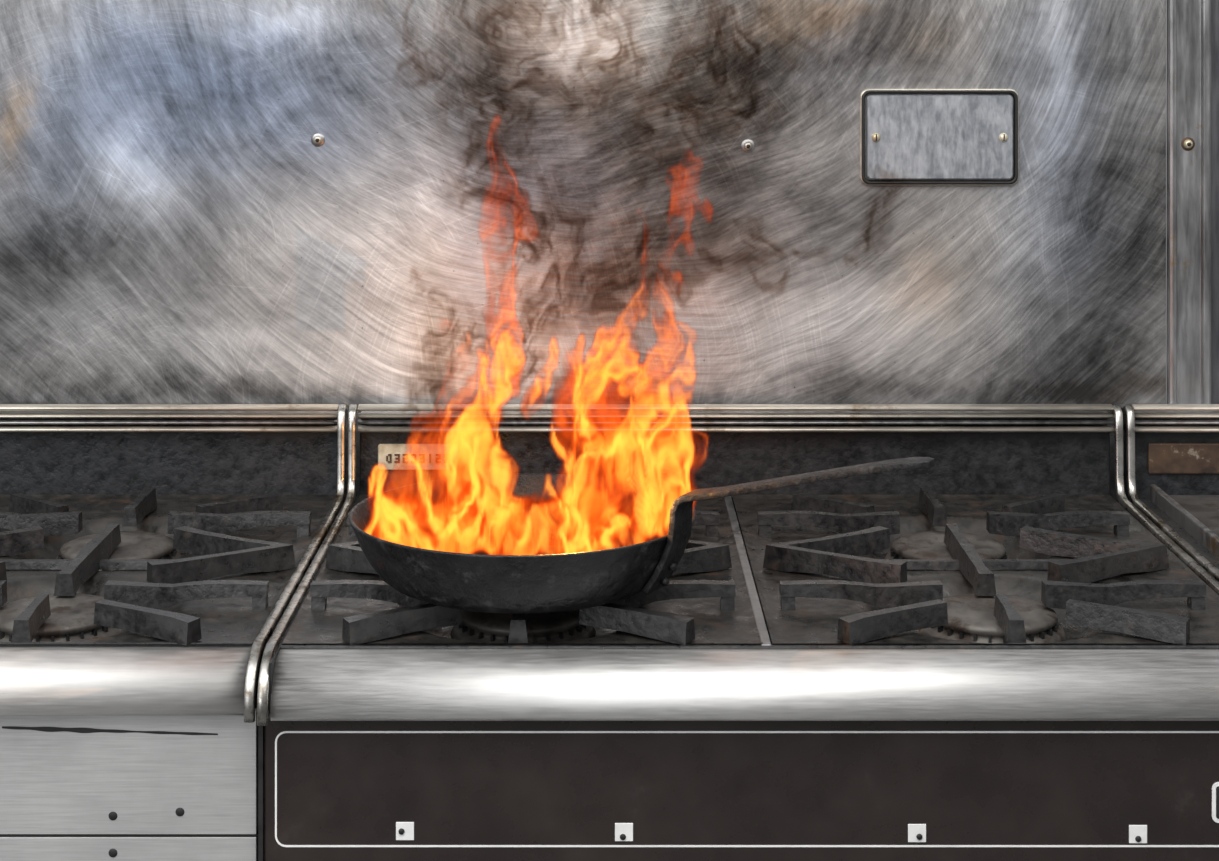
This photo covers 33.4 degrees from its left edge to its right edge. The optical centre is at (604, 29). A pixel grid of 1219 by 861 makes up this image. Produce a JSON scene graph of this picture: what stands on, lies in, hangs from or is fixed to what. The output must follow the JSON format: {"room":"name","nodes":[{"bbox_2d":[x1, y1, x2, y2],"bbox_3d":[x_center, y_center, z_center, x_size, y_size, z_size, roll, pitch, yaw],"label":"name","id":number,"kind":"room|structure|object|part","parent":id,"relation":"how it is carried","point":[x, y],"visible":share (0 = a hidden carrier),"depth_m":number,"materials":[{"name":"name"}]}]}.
{"room":"commercial kitchen","nodes":[
{"label":"commercial kitchen","id":0,"kind":"room"},
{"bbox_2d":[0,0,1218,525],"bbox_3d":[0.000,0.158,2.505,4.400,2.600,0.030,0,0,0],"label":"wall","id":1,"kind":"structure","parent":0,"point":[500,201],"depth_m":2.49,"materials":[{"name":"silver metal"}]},
{"bbox_2d":[311,133,324,146],"bbox_3d":[-0.351,0.135,2.487,0.017,0.017,0.006,0,0,0],"label":"screw","id":2,"kind":"object","parent":1,"relation":"attached to","point":[317,139],"visible":1,"depth_m":2.49,"materials":[{"name":"metal"}]},
{"bbox_2d":[741,139,754,152],"bbox_3d":[0.175,0.142,2.487,0.017,0.017,0.006,0,0,0],"label":"screw","id":3,"kind":"object","parent":1,"relation":"attached to","point":[747,145],"visible":1,"depth_m":2.49,"materials":[{"name":"metal"}]},
{"bbox_2d":[860,89,1018,184],"bbox_3d":[0.409,0.131,2.483,0.194,0.118,0.015,0,0,0],"label":"outlet cover plate","id":4,"kind":"object","parent":1,"relation":"attached to","point":[911,139],"visible":1,"depth_m":2.48,"materials":[{"name":"metal"}]},
{"bbox_2d":[1181,137,1194,150],"bbox_3d":[0.712,0.139,2.481,0.017,0.017,0.006,0,0,0],"label":"screw","id":5,"kind":"object","parent":1,"relation":"attached to","point":[1187,143],"visible":1,"depth_m":2.48,"materials":[{"name":"metal"}]},
{"bbox_2d":[1167,0,1210,403],"bbox_3d":[0.714,-0.337,2.484,0.051,1.610,0.016,0,0,0],"label":"trim","id":6,"kind":"structure","parent":1,"relation":"attached to","point":[1188,21],"depth_m":2.48,"materials":[{"name":"metal"}]},
{"bbox_3d":[0.000,1.483,0.575,4.400,0.050,3.890,0,0,0],"label":"floor","id":7,"kind":"structure","parent":0,"visible":0},
{"bbox_2d":[0,404,346,860],"bbox_3d":[-0.763,0.951,2.131,0.914,1.014,0.712,0,0,0],"label":"gas range","id":8,"kind":"object","parent":7,"relation":"on","point":[152,556],"visible":1,"depth_m":1.95,"materials":[{"name":"metal"}]},
{"bbox_3d":[-0.768,0.581,1.819,0.903,0.048,0.057,0,0,0],"label":"rail","id":9,"kind":"part","parent":8,"relation":"part of","materials":[{"name":"metal"}]},
{"bbox_3d":[-0.765,0.659,1.808,0.910,0.109,0.008,0,0,0],"label":"panel","id":10,"kind":"part","parent":8,"relation":"part of","materials":[{"name":"metal"}]},
{"bbox_3d":[-0.765,0.807,1.808,0.910,0.181,0.008,0,0,0],"label":"panel","id":11,"kind":"part","parent":8,"relation":"part of","materials":[{"name":"metal"}]},
{"bbox_3d":[-0.768,0.465,2.412,0.903,0.005,0.016,0,0,0],"label":"vent rail","id":12,"kind":"part","parent":8,"relation":"part of","materials":[{"name":"metal"}]},
{"bbox_3d":[-0.768,0.473,2.413,0.903,0.007,0.020,0,0,0],"label":"vent rail","id":13,"kind":"part","parent":8,"relation":"part of","materials":[{"name":"metal"}]},
{"bbox_3d":[-0.768,0.458,2.413,0.903,0.005,0.016,0,0,0],"label":"vent rail","id":14,"kind":"part","parent":8,"relation":"part of","materials":[{"name":"metal"}]},
{"bbox_3d":[-0.768,0.449,2.415,0.903,0.008,0.020,0,0,0],"label":"vent rail","id":15,"kind":"part","parent":8,"relation":"part of","materials":[{"name":"metal"}]},
{"bbox_3d":[-0.768,0.525,2.438,0.903,0.105,0.033,0,0,0],"label":"backguard panel","id":16,"kind":"part","parent":8,"relation":"part of","materials":[{"name":"black metal"}]},
{"bbox_2d":[257,404,1218,860],"bbox_3d":[0.153,0.951,2.127,0.917,1.014,0.720,0,0,0],"label":"gas range","id":17,"kind":"object","parent":7,"relation":"on","point":[982,653],"visible":0.81,"depth_m":1.80,"materials":[{"name":"metal"}]},
{"bbox_3d":[-0.223,0.508,2.421,0.095,0.031,0.004,0,0,0],"label":"badge plate","id":18,"kind":"part","parent":17,"relation":"part of","materials":[{"name":"metal"}]},
{"bbox_2d":[348,457,934,613],"bbox_3d":[0.029,0.451,1.948,0.552,0.158,0.334,0,0,7],"label":"frying pan","id":19,"kind":"object","parent":17,"relation":"on","point":[521,543],"visible":1,"depth_m":2.00,"materials":[{"name":"metal"}]},
{"bbox_2d":[348,473,696,613],"bbox_3d":[-0.079,0.497,1.960,0.334,0.066,0.334,0,0,0],"label":"bowl","id":20,"kind":"object","parent":19,"relation":"attached to","point":[521,543],"depth_m":2.03,"materials":[{"name":"metal"}]},
{"bbox_3d":[0.162,0.447,1.826,0.276,0.150,0.038,0,0,29],"label":"handle","id":21,"kind":"part","parent":19,"relation":"part of","materials":[{"name":"metal"}]},
{"bbox_3d":[0.155,0.525,2.438,0.894,0.105,0.033,0,0,0],"label":"backguard panel","id":22,"kind":"part","parent":17,"relation":"part of","materials":[{"name":"black metal"}]},
{"bbox_3d":[0.155,0.449,2.415,0.894,0.008,0.020,0,0,0],"label":"vent rail","id":23,"kind":"part","parent":17,"relation":"part of","materials":[{"name":"metal"}]},
{"bbox_3d":[0.155,0.458,2.413,0.894,0.005,0.016,0,0,0],"label":"vent rail","id":24,"kind":"part","parent":17,"relation":"part of","materials":[{"name":"metal"}]},
{"bbox_3d":[0.155,0.465,2.412,0.894,0.005,0.016,0,0,0],"label":"vent rail","id":25,"kind":"part","parent":17,"relation":"part of","materials":[{"name":"metal"}]},
{"bbox_3d":[0.155,0.473,2.413,0.894,0.007,0.020,0,0,0],"label":"vent rail","id":26,"kind":"part","parent":17,"relation":"part of","materials":[{"name":"metal"}]},
{"bbox_3d":[0.150,0.752,1.804,0.904,0.292,0.016,0,0,0],"label":"control panel","id":27,"kind":"part","parent":17,"relation":"part of","materials":[{"name":"black metal"}]},
{"bbox_3d":[0.155,0.581,1.806,0.894,0.048,0.057,0,0,0],"label":"rail","id":28,"kind":"part","parent":17,"relation":"part of","materials":[{"name":"metal"}]},
{"bbox_2d":[1120,404,1218,581],"bbox_3d":[1.058,0.951,2.127,0.884,1.014,0.720,0,0,0],"label":"range","id":29,"kind":"object","parent":7,"relation":"on","point":[1171,451],"visible":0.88,"depth_m":2.41,"materials":[{"name":"metal"}]},
{"bbox_3d":[1.063,0.525,2.438,0.874,0.105,0.033,0,0,0],"label":"backguard panel","id":30,"kind":"part","parent":29,"relation":"part of","materials":[{"name":"black metal"}]},
{"bbox_3d":[1.063,0.449,2.415,0.874,0.008,0.020,0,0,0],"label":"vent rail","id":31,"kind":"part","parent":29,"relation":"part of","materials":[{"name":"metal"}]},
{"bbox_3d":[1.063,0.458,2.413,0.874,0.005,0.016,0,0,0],"label":"vent rail","id":32,"kind":"part","parent":29,"relation":"part of","materials":[{"name":"metal"}]},
{"bbox_3d":[1.063,0.465,2.412,0.874,0.005,0.016,0,0,0],"label":"vent rail","id":33,"kind":"part","parent":29,"relation":"part of","materials":[{"name":"metal"}]},
{"bbox_3d":[1.063,0.473,2.413,0.874,0.007,0.020,0,0,0],"label":"vent rail","id":34,"kind":"part","parent":29,"relation":"part of","materials":[{"name":"metal"}]},
{"bbox_3d":[1.063,0.564,2.126,0.874,0.019,0.592,0,0,0],"label":"griddle frame","id":35,"kind":"part","parent":29,"relation":"part of","materials":[{"name":"metal"}]},
{"bbox_3d":[0.726,0.510,2.421,0.160,0.037,0.005,0,0,0],"label":"rusty name plate","id":36,"kind":"part","parent":29,"relation":"part of","materials":[{"name":"brown metal"}]},
{"bbox_3d":[1.063,0.550,2.125,0.814,0.009,0.530,0,0,0],"label":"griddle plate","id":37,"kind":"part","parent":29,"relation":"part of","materials":[{"name":"metal"}]}
]}

